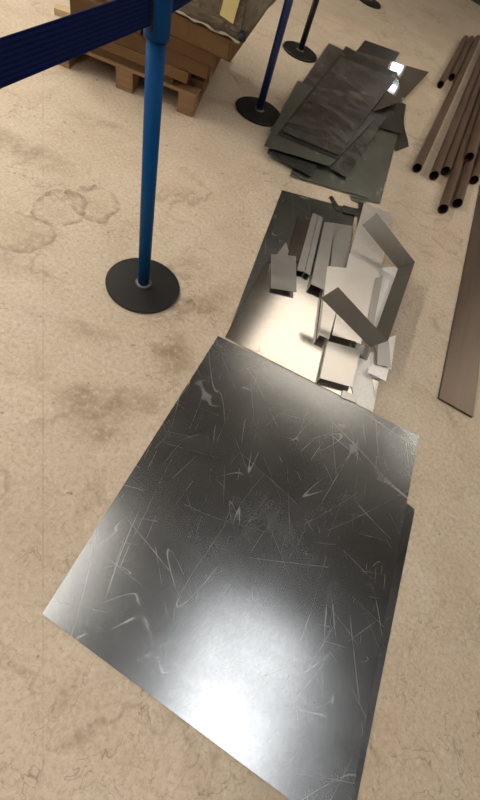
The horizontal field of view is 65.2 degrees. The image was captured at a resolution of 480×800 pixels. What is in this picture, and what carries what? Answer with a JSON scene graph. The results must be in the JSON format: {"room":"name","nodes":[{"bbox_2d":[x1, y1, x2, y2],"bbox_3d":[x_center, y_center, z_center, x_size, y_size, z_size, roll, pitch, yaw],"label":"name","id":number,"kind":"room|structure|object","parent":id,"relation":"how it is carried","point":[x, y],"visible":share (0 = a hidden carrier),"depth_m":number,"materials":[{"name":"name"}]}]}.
{"room":"metal workshop","nodes":[
{"label":"metal workshop","id":0,"kind":"room"},
{"bbox_2d":[0,0,479,799],"bbox_3d":[0.195,-1.744,2.747,10.600,0.100,15.600,30,59,0],"label":"floor","id":1,"kind":"structure","parent":0,"point":[88,381],"depth_m":1.73,"materials":[{"name":"concrete"}]},
{"bbox_2d":[54,3,70,16],"bbox_3d":[-1.309,-2.926,2.831,0.160,0.040,0.090,5,62,-14],"label":"scrap","id":2,"kind":"object","parent":1,"relation":"on","point":[60,10],"visible":0.53,"depth_m":2.80,"materials":[{"name":"wood"}]},
{"bbox_2d":[59,52,220,116],"bbox_3d":[-0.685,-2.660,2.821,0.980,0.140,1.150,16,60,-8],"label":"pallet","id":3,"kind":"object","parent":1,"relation":"on","point":[128,79],"visible":0.26,"depth_m":2.56,"materials":[{"name":"brown wood"}]},
{"bbox_2d":[90,48,174,83],"bbox_3d":[-0.707,-2.691,2.722,0.734,0.044,1.076,16,60,-9],"label":"carton","id":4,"kind":"object","parent":3,"relation":"on","point":[101,52],"visible":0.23,"depth_m":2.46,"materials":[{"name":"cardboard"}]},
{"bbox_2d":[99,42,191,83],"bbox_3d":[-0.599,-2.662,2.679,0.743,0.060,1.060,17,60,-8],"label":"carton","id":5,"kind":"object","parent":4,"relation":"on","point":[173,72],"visible":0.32,"depth_m":2.42,"materials":[{"name":"cardboard"}]},
{"bbox_2d":[70,0,105,13],"bbox_3d":[-0.892,-2.551,2.415,0.200,0.140,0.510,16,60,-8],"label":"carton","id":6,"kind":"object","parent":5,"relation":"on","point":[76,6],"visible":0.12,"depth_m":2.25,"materials":[{"name":"cardboard"}]},
{"bbox_2d":[113,33,212,78],"bbox_3d":[-0.436,-2.636,2.632,0.653,0.080,1.006,15,60,-9],"label":"carton","id":7,"kind":"object","parent":5,"relation":"on","point":[134,41],"visible":0.26,"depth_m":2.39,"materials":[{"name":"cardboard"}]},
{"bbox_2d":[106,0,142,34],"bbox_3d":[-0.667,-2.530,2.405,0.214,0.094,0.491,16,60,-8],"label":"carton","id":8,"kind":"object","parent":7,"relation":"on","point":[139,32],"visible":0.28,"depth_m":2.33,"materials":[{"name":"cardboard"}]},
{"bbox_2d":[143,32,219,67],"bbox_3d":[-0.287,-2.626,2.586,0.472,0.066,1.010,16,60,-8],"label":"carton","id":9,"kind":"object","parent":7,"relation":"on","point":[175,44],"visible":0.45,"depth_m":2.35,"materials":[{"name":"cardboard"}]},
{"bbox_2d":[170,12,264,61],"bbox_3d":[-0.170,-2.656,2.535,0.540,0.108,1.079,20,59,-6],"label":"carton","id":10,"kind":"object","parent":9,"relation":"on","point":[198,35],"visible":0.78,"depth_m":2.27,"materials":[{"name":"cardboard"}]},
{"bbox_2d":[175,0,275,43],"bbox_3d":[-0.262,-2.815,2.351,1.050,0.298,1.129,23,59,-4],"label":"wrapped bundle","id":11,"kind":"object","parent":10,"relation":"on","point":[233,19],"visible":0.86,"depth_m":2.18,"materials":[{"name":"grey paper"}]},
{"bbox_2d":[187,74,206,88],"bbox_3d":[-0.259,-2.543,2.780,0.156,0.044,0.855,15,60,-9],"label":"carton","id":12,"kind":"object","parent":3,"relation":"on","point":[199,82],"visible":0.24,"depth_m":2.57,"materials":[{"name":"cardboard"}]},
{"bbox_2d":[105,0,179,313],"bbox_3d":[-0.339,-0.816,1.394,0.356,1.103,0.356,30,59,0],"label":"stanchion","id":13,"kind":"object","parent":1,"relation":"on","point":[143,285],"visible":1,"depth_m":1.48,"materials":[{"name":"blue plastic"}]},
{"bbox_2d":[0,0,150,88],"bbox_3d":[-0.669,-0.241,0.429,0.002,0.075,2.055,30,59,0],"label":"belt","id":14,"kind":"object","parent":13,"relation":"attached to","point":[26,53],"visible":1,"depth_m":0.79,"materials":[{"name":"blue fabric"}]},
{"bbox_2d":[172,0,191,12],"bbox_3d":[0.098,-1.874,1.523,0.002,0.083,2.019,23,59,-4],"label":"belt","id":15,"kind":"object","parent":13,"relation":"attached to","point":[177,4],"visible":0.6,"depth_m":1.08,"materials":[{"name":"blue fabric"}]},
{"bbox_2d":[235,0,292,126],"bbox_3d":[0.288,-2.503,2.470,0.376,1.103,0.376,30,59,0],"label":"stanchion","id":16,"kind":"object","parent":1,"relation":"on","point":[258,111],"visible":0.95,"depth_m":2.84,"materials":[{"name":"metal"}]},
{"bbox_2d":[227,190,354,338],"bbox_3d":[0.378,-0.829,2.261,0.541,0.002,1.510,21,59,-5],"label":"metal sheet","id":17,"kind":"object","parent":1,"relation":"on","point":[290,206],"visible":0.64,"depth_m":2.41,"materials":[{"name":"grey metal"}]},
{"bbox_2d":[270,243,288,263],"bbox_3d":[0.270,-0.853,2.235,0.101,0.002,0.247,30,59,0],"label":"metal offcut","id":18,"kind":"object","parent":17,"relation":"on","point":[284,250],"visible":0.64,"depth_m":2.26,"materials":[{"name":"grey metal"}]},
{"bbox_2d":[271,254,295,291],"bbox_3d":[0.253,-0.739,2.152,0.157,0.017,0.314,10,61,-12],"label":"metal offcut","id":19,"kind":"object","parent":17,"relation":"on","point":[283,267],"visible":1,"depth_m":2.14,"materials":[{"name":"grey metal"}]},
{"bbox_2d":[225,262,360,402],"bbox_3d":[0.433,-0.425,2.063,0.828,0.002,0.780,26,59,-2],"label":"metal sheet","id":20,"kind":"object","parent":17,"relation":"on","point":[280,326],"visible":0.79,"depth_m":1.98,"materials":[{"name":"silver metal"}]},
{"bbox_2d":[317,266,347,341],"bbox_3d":[0.499,-0.576,2.131,0.124,0.036,0.605,24,59,-4],"label":"channel","id":21,"kind":"object","parent":20,"relation":"on","point":[335,276],"visible":0.74,"depth_m":2.12,"materials":[{"name":"silver metal"}]},
{"bbox_2d":[318,341,360,388],"bbox_3d":[0.518,-0.183,1.940,0.190,0.024,0.282,22,59,-5],"label":"channel","id":22,"kind":"object","parent":20,"relation":"on","point":[339,362],"visible":1,"depth_m":1.93,"materials":[{"name":"silver metal"}]},
{"bbox_2d":[352,341,371,359],"bbox_3d":[0.664,-0.265,2.039,0.122,0.002,0.100,15,60,-9],"label":"metal offcut","id":23,"kind":"object","parent":20,"relation":"on","point":[365,350],"visible":0.79,"depth_m":2.04,"materials":[{"name":"grey metal"}]},
{"bbox_2d":[352,352,378,411],"bbox_3d":[0.661,-0.116,1.964,0.147,0.002,0.384,20,59,-6],"label":"metal offcut","id":24,"kind":"object","parent":20,"relation":"on","point":[362,386],"visible":0.8,"depth_m":1.94,"materials":[{"name":"metal"}]},
{"bbox_2d":[341,390,357,402],"bbox_3d":[0.547,-0.017,1.875,0.088,0.002,0.045,21,59,-5],"label":"metal offcut","id":25,"kind":"object","parent":24,"relation":"on","point":[346,395],"visible":1,"depth_m":1.87,"materials":[{"name":"metal"}]},
{"bbox_2d":[372,377,378,395],"bbox_3d":[0.695,-0.063,1.943,0.041,0.002,0.122,22,59,-5],"label":"metal offcut","id":26,"kind":"object","parent":24,"relation":"on","point":[375,381],"visible":1,"depth_m":1.95,"materials":[{"name":"silver metal"}]},
{"bbox_2d":[288,217,309,261],"bbox_3d":[0.387,-1.016,2.352,0.159,0.002,0.486,24,59,-4],"label":"metal offcut","id":27,"kind":"object","parent":17,"relation":"on","point":[301,225],"visible":0.64,"depth_m":2.35,"materials":[{"name":"metal"}]},
{"bbox_2d":[296,213,317,273],"bbox_3d":[0.425,-0.982,2.337,0.046,0.022,0.585,21,59,-6],"label":"channel","id":28,"kind":"object","parent":17,"relation":"on","point":[302,262],"visible":0.95,"depth_m":2.31,"materials":[{"name":"silver metal"}]},
{"bbox_2d":[303,215,322,277],"bbox_3d":[0.460,-0.969,2.340,0.034,0.024,0.584,20,59,-6],"label":"channel","id":29,"kind":"object","parent":17,"relation":"on","point":[310,259],"visible":0.95,"depth_m":2.31,"materials":[{"name":"silver metal"}]},
{"bbox_2d":[309,222,334,289],"bbox_3d":[0.509,-0.902,2.313,0.085,0.034,0.642,19,59,-7],"label":"channel","id":30,"kind":"object","parent":17,"relation":"on","point":[318,276],"visible":1,"depth_m":2.28,"materials":[{"name":"grey metal"}]},
{"bbox_2d":[330,223,352,267],"bbox_3d":[0.627,-0.921,2.376,0.133,0.002,0.694,19,59,-6],"label":"metal offcut","id":31,"kind":"object","parent":17,"relation":"on","point":[342,234],"visible":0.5,"depth_m":2.43,"materials":[{"name":"silver metal"}]},
{"bbox_2d":[343,205,357,215],"bbox_3d":[0.795,-1.329,2.638,0.169,0.002,0.084,7,61,-13],"label":"metal offcut","id":32,"kind":"object","parent":17,"relation":"on","point":[346,209],"visible":0.64,"depth_m":2.63,"materials":[{"name":"grey metal"}]},
{"bbox_2d":[283,0,318,62],"bbox_3d":[0.727,-3.656,3.208,0.356,1.103,0.356,30,59,0],"label":"stanchion","id":33,"kind":"object","parent":1,"relation":"on","point":[299,51],"visible":1,"depth_m":3.60,"materials":[{"name":"black metal"}]},
{"bbox_2d":[329,196,340,210],"bbox_3d":[0.666,-1.378,2.627,0.044,0.002,0.160,-10,67,-21],"label":"metal offcut","id":34,"kind":"object","parent":1,"relation":"on","point":[332,199],"visible":1,"depth_m":2.62,"materials":[{"name":"grey metal"}]},
{"bbox_2d":[350,197,365,202],"bbox_3d":[0.862,-1.453,2.730,0.130,0.002,0.066,10,61,-12],"label":"metal offcut","id":35,"kind":"object","parent":1,"relation":"on","point":[357,200],"visible":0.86,"depth_m":2.73,"materials":[{"name":"grey metal"}]},
{"bbox_2d":[357,202,363,225],"bbox_3d":[0.845,-1.302,2.636,0.050,0.002,0.327,20,59,-6],"label":"metal offcut","id":36,"kind":"object","parent":1,"relation":"on","point":[360,204],"visible":0.57,"depth_m":2.66,"materials":[{"name":"grey metal"}]},
{"bbox_2d":[350,203,389,255],"bbox_3d":[0.896,-1.131,2.536,0.224,0.002,0.642,24,59,-4],"label":"metal offcut","id":37,"kind":"object","parent":36,"relation":"on","point":[363,243],"visible":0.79,"depth_m":2.49,"materials":[{"name":"silver metal"}]},
{"bbox_2d":[332,253,383,342],"bbox_3d":[0.686,-0.653,2.212,0.221,0.008,0.856,26,59,-2],"label":"metal offcut","id":38,"kind":"object","parent":37,"relation":"on","point":[363,270],"visible":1,"depth_m":2.24,"materials":[{"name":"silver metal"}]},
{"bbox_2d":[321,213,414,346],"bbox_3d":[0.763,-0.715,2.149,0.410,0.181,0.843,30,59,0],"label":"strip","id":39,"kind":"object","parent":38,"relation":"on","point":[375,226],"visible":1,"depth_m":2.12,"materials":[{"name":"metal"}]},
{"bbox_2d":[360,0,380,8],"bbox_3d":[1.878,-5.605,4.580,0.356,1.103,0.356,30,59,0],"label":"stanchion","id":40,"kind":"object","parent":1,"relation":"on","point":[374,4],"visible":1,"depth_m":4.99,"materials":[{"name":"black metal"}]},
{"bbox_2d":[350,130,397,202],"bbox_3d":[1.100,-1.949,3.058,0.260,0.002,1.305,24,59,-3],"label":"metal sheet","id":41,"kind":"object","parent":1,"relation":"on","point":[375,195],"visible":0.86,"depth_m":3.00,"materials":[{"name":"grey metal"}]},
{"bbox_2d":[290,131,388,197],"bbox_3d":[0.835,-1.958,2.977,0.672,0.002,1.243,22,59,-5],"label":"metal sheet","id":42,"kind":"object","parent":41,"relation":"on","point":[359,181],"visible":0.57,"depth_m":2.83,"materials":[{"name":"grey metal"}]},
{"bbox_2d":[267,148,318,175],"bbox_3d":[0.526,-2.064,2.915,0.471,0.002,1.044,23,59,-4],"label":"metal sheet","id":43,"kind":"object","parent":42,"relation":"on","point":[306,166],"visible":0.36,"depth_m":2.68,"materials":[{"name":"grey metal"}]},
{"bbox_2d":[270,43,341,130],"bbox_3d":[0.715,-2.790,3.342,0.308,0.002,2.160,24,59,-3],"label":"metal sheet","id":44,"kind":"object","parent":43,"relation":"on","point":[331,52],"visible":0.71,"depth_m":3.57,"materials":[{"name":"grey metal"}]},
{"bbox_2d":[264,80,375,165],"bbox_3d":[0.600,-2.201,2.991,0.752,0.002,1.333,30,59,0],"label":"metal sheet","id":45,"kind":"object","parent":43,"relation":"on","point":[301,90],"visible":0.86,"depth_m":2.81,"materials":[{"name":"grey metal"}]},
{"bbox_2d":[277,46,393,158],"bbox_3d":[0.900,-2.733,3.356,0.610,0.002,2.312,30,59,0],"label":"metal sheet","id":46,"kind":"object","parent":45,"relation":"on","point":[348,53],"visible":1,"depth_m":3.64,"materials":[{"name":"grey metal"}]},
{"bbox_2d":[282,57,395,154],"bbox_3d":[0.914,-2.684,3.325,0.571,0.002,2.104,30,59,0],"label":"metal sheet","id":47,"kind":"object","parent":46,"relation":"on","point":[328,119],"visible":1,"depth_m":3.22,"materials":[{"name":"grey metal"}]},
{"bbox_2d":[331,111,385,176],"bbox_3d":[0.988,-2.156,3.097,0.172,0.002,1.272,30,59,0],"label":"metal sheet","id":48,"kind":"object","parent":42,"relation":"on","point":[347,160],"visible":0.79,"depth_m":3.00,"materials":[{"name":"grey metal"}]},
{"bbox_2d":[367,364,388,380],"bbox_3d":[0.731,-0.159,1.986,0.124,0.008,0.094,22,59,-5],"label":"metal offcut","id":49,"kind":"object","parent":1,"relation":"on","point":[381,372],"visible":1,"depth_m":1.98,"materials":[{"name":"metal"}]},
{"bbox_2d":[357,40,399,61],"bbox_3d":[1.422,-3.647,4.053,0.420,0.002,1.482,28,59,-1],"label":"metal sheet","id":50,"kind":"object","parent":1,"relation":"on","point":[367,47],"visible":0.36,"depth_m":4.27,"materials":[{"name":"grey metal"}]},
{"bbox_2d":[356,51,428,97],"bbox_3d":[1.480,-3.401,3.917,0.832,0.002,1.609,30,59,0],"label":"metal sheet","id":51,"kind":"object","parent":50,"relation":"on","point":[409,77],"visible":0.43,"depth_m":4.08,"materials":[{"name":"grey metal"}]},
{"bbox_2d":[372,71,401,111],"bbox_3d":[1.448,-3.079,3.717,0.682,0.029,1.037,-1,64,-17],"label":"metal sheet","id":52,"kind":"object","parent":51,"relation":"on","point":[392,96],"visible":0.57,"depth_m":3.65,"materials":[{"name":"grey metal"}]},
{"bbox_2d":[352,503,414,799],"bbox_3d":[0.111,0.583,1.437,1.098,0.002,1.230,30,59,0],"label":"metal sheet","id":53,"kind":"object","parent":1,"relation":"on","point":[409,511],"visible":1,"depth_m":1.41,"materials":[{"name":"grey metal"}]},
{"bbox_2d":[42,336,418,799],"bbox_3d":[0.118,0.465,1.498,1.168,0.002,1.485,30,59,0],"label":"metal sheet","id":54,"kind":"object","parent":53,"relation":"on","point":[240,575],"visible":1,"depth_m":1.38,"materials":[{"name":"silver metal"}]},
{"bbox_2d":[375,335,395,369],"bbox_3d":[0.801,-0.293,2.091,0.124,0.002,0.267,24,59,-4],"label":"metal offcut","id":55,"kind":"object","parent":1,"relation":"on","point":[391,340],"visible":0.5,"depth_m":2.11,"materials":[{"name":"metal"}]},
{"bbox_2d":[377,341,390,366],"bbox_3d":[0.780,-0.258,2.045,0.084,0.002,0.192,14,60,-9],"label":"metal offcut","id":56,"kind":"object","parent":55,"relation":"on","point":[383,351],"visible":0.79,"depth_m":2.04,"materials":[{"name":"grey metal"}]},
{"bbox_2d":[374,266,397,326],"bbox_3d":[0.864,-0.644,2.287,0.131,0.002,0.696,27,59,-2],"label":"metal offcut","id":57,"kind":"object","parent":1,"relation":"on","point":[388,273],"visible":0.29,"depth_m":2.33,"materials":[{"name":"metal"}]},
{"bbox_2d":[368,275,382,324],"bbox_3d":[0.793,-0.587,2.203,0.041,0.002,0.495,24,59,-4],"label":"metal offcut","id":58,"kind":"object","parent":57,"relation":"on","point":[374,302],"visible":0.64,"depth_m":2.20,"materials":[{"name":"grey metal"}]},
{"bbox_2d":[374,102,405,133],"bbox_3d":[1.409,-2.676,3.521,0.333,0.002,0.832,26,59,-2],"label":"metal sheet","id":59,"kind":"object","parent":1,"relation":"on","point":[394,114],"visible":0.57,"depth_m":3.51,"materials":[{"name":"grey metal"}]},
{"bbox_2d":[384,123,408,150],"bbox_3d":[1.402,-2.459,3.423,0.267,0.002,0.707,12,60,-11],"label":"metal sheet","id":60,"kind":"object","parent":1,"relation":"on","point":[401,142],"visible":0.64,"depth_m":3.37,"materials":[{"name":"grey metal"}]},
{"bbox_2d":[412,35,479,172],"bbox_3d":[2.488,-3.630,4.326,0.078,0.078,4.612,31,59,0],"label":"pipe","id":61,"kind":"object","parent":1,"relation":"on","point":[420,160],"visible":1,"depth_m":3.74,"materials":[{"name":"brown metal"}]},
{"bbox_2d":[437,35,467,88],"bbox_3d":[2.728,-4.341,4.772,0.072,0.072,2.192,31,59,0],"label":"pipe","id":62,"kind":"object","parent":1,"relation":"on","point":[441,82],"visible":1,"depth_m":4.56,"materials":[{"name":"brown metal"}]},
{"bbox_2d":[429,54,479,179],"bbox_3d":[2.654,-3.603,4.361,0.078,0.078,4.676,31,59,0],"label":"pipe","id":63,"kind":"object","parent":1,"relation":"on","point":[434,174],"visible":1,"depth_m":3.67,"materials":[{"name":"brown metal"}]},
{"bbox_2d":[437,186,479,417],"bbox_3d":[1.713,-0.925,2.708,0.212,0.014,2.600,30,59,0],"label":"metal sheet","id":64,"kind":"object","parent":1,"relation":"on","point":[458,385],"visible":1,"depth_m":2.31,"materials":[{"name":"metal"}]},
{"bbox_2d":[437,89,479,213],"bbox_3d":[2.309,-2.704,3.785,0.078,0.078,3.300,31,59,0],"label":"pipe","id":65,"kind":"object","parent":1,"relation":"on","point":[446,198],"visible":0.96,"depth_m":3.31,"materials":[{"name":"brown metal"}]},
{"bbox_2d":[464,110,479,161],"bbox_3d":[2.877,-3.560,4.331,0.078,0.078,3.780,31,59,0],"label":"pipe","id":66,"kind":"object","parent":65,"relation":"on","point":[472,146],"visible":1,"depth_m":3.46,"materials":[{"name":"brown metal"}]},
{"bbox_2d":[440,70,479,175],"bbox_3d":[2.740,-3.594,4.383,0.078,0.078,4.392,31,59,0],"label":"pipe","id":67,"kind":"object","parent":1,"relation":"on","point":[450,157],"visible":0.94,"depth_m":3.66,"materials":[{"name":"brown metal"}]},
{"bbox_2d":[449,35,473,80],"bbox_3d":[2.921,-4.514,4.921,0.072,0.072,1.916,31,59,0],"label":"pipe","id":68,"kind":"object","parent":1,"relation":"on","point":[458,64],"visible":1,"depth_m":4.73,"materials":[{"name":"brown metal"}]},
{"bbox_2d":[452,138,479,207],"bbox_3d":[2.461,-2.768,3.864,0.078,0.078,3.193,31,59,0],"label":"pipe","id":69,"kind":"object","parent":1,"relation":"on","point":[464,179],"visible":0.77,"depth_m":3.17,"materials":[{"name":"brown metal"}]},
{"bbox_2d":[469,144,479,184],"bbox_3d":[2.760,-3.104,4.131,0.078,0.078,3.164,31,59,0],"label":"pipe","id":70,"kind":"object","parent":1,"relation":"on","point":[475,175],"visible":0.94,"depth_m":3.38,"materials":[{"name":"brown metal"}]}
]}

